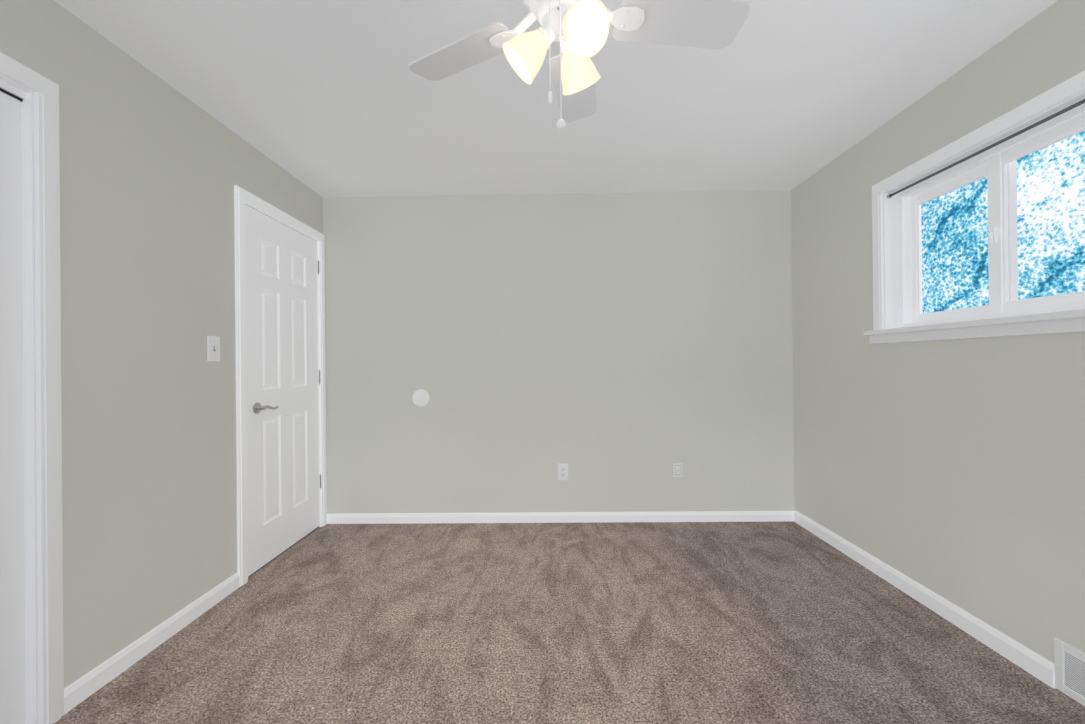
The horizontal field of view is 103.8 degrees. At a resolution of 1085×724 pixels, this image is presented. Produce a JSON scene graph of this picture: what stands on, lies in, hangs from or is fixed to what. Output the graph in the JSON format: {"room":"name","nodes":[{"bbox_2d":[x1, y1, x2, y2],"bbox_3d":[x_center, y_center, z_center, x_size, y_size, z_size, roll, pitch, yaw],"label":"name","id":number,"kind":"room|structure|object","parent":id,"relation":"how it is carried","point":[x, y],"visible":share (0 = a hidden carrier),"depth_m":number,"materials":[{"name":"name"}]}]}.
{"room":"empty bedroom","nodes":[
{"label":"empty bedroom","id":0,"kind":"room"},
{"bbox_2d":[0,0,322,687],"bbox_3d":[-1.751,-0.016,1.143,0.180,2.440,4.400,-1,0,1],"label":"wall","id":1,"kind":"structure","parent":0,"point":[154,169],"depth_m":1.74,"materials":[{"name":"beige paint"}]},
{"bbox_2d":[0,91,24,723],"bbox_3d":[-1.733,0.167,0.646,0.074,2.047,1.473,-1,0,1],"label":"closet door","id":2,"kind":"structure","parent":1,"relation":"in","point":[12,663],"depth_m":1.35,"materials":[{"name":"white wood"}]},
{"bbox_2d":[0,52,63,723],"bbox_3d":[-1.736,0.128,0.646,0.180,2.150,1.611,-1,0,1],"label":"trim","id":3,"kind":"structure","parent":1,"relation":"attached to","point":[36,94],"depth_m":1.39,"materials":[{"name":"white wood"}]},
{"bbox_2d":[64,572,239,714],"bbox_3d":[-1.632,1.164,1.862,0.013,0.080,0.827,-1,0,1],"label":"baseboard","id":4,"kind":"structure","parent":1,"relation":"attached to","point":[97,678],"depth_m":1.73,"materials":[{"name":"white wood"}]},
{"bbox_2d":[207,336,219,360],"bbox_3d":[-1.639,-0.066,2.128,0.018,0.126,0.078,-1,0,1],"label":"switch plate","id":5,"kind":"object","parent":1,"relation":"attached to","point":[213,348],"visible":1,"depth_m":2.12,"materials":[{"name":"white plastic"}]},
{"bbox_2d":[234,185,326,586],"bbox_3d":[-1.709,0.129,2.725,0.180,2.155,0.894,-1,0,1],"label":"door frame","id":6,"kind":"structure","parent":1,"relation":"attached to","point":[242,197],"depth_m":2.32,"materials":[{"name":"white wood"}]},
{"bbox_2d":[245,204,320,575],"bbox_3d":[-1.631,0.157,2.732,0.094,2.073,0.770,-1,0,1],"label":"bedroom door","id":7,"kind":"structure","parent":1,"relation":"in","point":[282,389],"depth_m":2.66,"materials":[{"name":"white wood"}]},
{"bbox_2d":[54,0,1057,196],"bbox_3d":[0.067,-1.315,1.122,3.802,0.120,4.400,-1,0,1],"label":"ceiling","id":8,"kind":"structure","parent":0,"point":[330,98],"depth_m":1.95,"materials":[{"name":"white paint"}]},
{"bbox_2d":[409,0,749,129],"bbox_3d":[0.073,-0.926,1.182,1.012,0.657,1.017,-1,0,1],"label":"ceiling fan","id":9,"kind":"object","parent":8,"relation":"hanging from","point":[578,30],"visible":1,"depth_m":1.21,"materials":[{"name":"white painted metal"},{"name":"white painted wood"},{"name":"opal glass"}]},
{"bbox_2d":[323,190,794,513],"bbox_3d":[0.107,-0.031,3.239,3.482,2.440,0.160,-1,0,1],"label":"wall","id":10,"kind":"structure","parent":0,"point":[620,352],"depth_m":3.16,"materials":[{"name":"beige paint"}]},
{"bbox_2d":[412,389,429,406],"bbox_3d":[-0.907,0.268,3.168,0.129,0.129,0.006,-1,0,1],"label":"bumper cover","id":11,"kind":"object","parent":10,"relation":"attached to","point":[420,397],"visible":1,"depth_m":3.17,"materials":[{"name":"white plastic"}]},
{"bbox_2d":[327,511,791,523],"bbox_3d":[0.118,1.147,3.150,3.482,0.084,0.013,-1,0,1],"label":"baseboard","id":12,"kind":"structure","parent":10,"relation":"attached to","point":[690,516],"depth_m":3.14,"materials":[{"name":"white wood"}]},
{"bbox_2d":[558,464,567,479],"bbox_3d":[0.152,0.817,3.153,0.078,0.124,0.008,-1,0,1],"label":"duplex electrical outlet","id":13,"kind":"object","parent":10,"relation":"attached to","point":[562,471],"visible":1,"depth_m":3.15,"materials":[{"name":"white plastic"}]},
{"bbox_2d":[674,463,682,476],"bbox_3d":[1.003,0.800,3.138,0.066,0.100,0.016,-1,0,1],"label":"outlet","id":14,"kind":"object","parent":10,"relation":"attached to","point":[678,469],"visible":1,"depth_m":3.14,"materials":[{"name":"white plastic"}]},
{"bbox_2d":[54,521,1084,723],"bbox_3d":[0.093,1.245,1.117,3.802,0.120,4.400,-1,0,1],"label":"floor","id":15,"kind":"structure","parent":0,"point":[790,622],"depth_m":1.80,"materials":[{"name":"brown carpet"}]},
{"bbox_2d":[791,0,1084,662],"bbox_3d":[1.900,-0.054,1.095,0.160,2.440,4.400,-1,0,1],"label":"wall","id":16,"kind":"structure","parent":0,"point":[952,471],"depth_m":1.93,"materials":[{"name":"beige paint"}]},
{"bbox_2d":[792,510,1055,688],"bbox_3d":[1.841,1.127,2.312,0.013,0.084,1.584,-1,0,1],"label":"baseboard","id":17,"kind":"structure","parent":16,"relation":"attached to","point":[1041,668],"depth_m":1.93,"materials":[{"name":"white wood"}]},
{"bbox_2d":[864,70,1084,343],"bbox_3d":[1.834,-0.535,1.742,0.112,0.867,1.262,-1,0,1],"label":"window frame","id":18,"kind":"structure","parent":16,"relation":"in","point":[1052,101],"depth_m":1.89,"materials":[{"name":"white"}]},
{"bbox_2d":[887,99,1084,327],"bbox_3d":[1.908,-0.537,1.741,0.143,0.765,1.094,-1,0,1],"label":"window","id":19,"kind":"structure","parent":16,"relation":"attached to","point":[995,164],"depth_m":1.78,"materials":[{"name":"white plastic"}]},
{"bbox_2d":[1054,638,1084,705],"bbox_3d":[1.830,1.074,1.317,0.010,0.178,0.406,-1,0,1],"label":"air vent","id":20,"kind":"object","parent":16,"relation":"in","point":[1069,665],"visible":1,"depth_m":1.48,"materials":[{"name":"white metal"}]}
]}

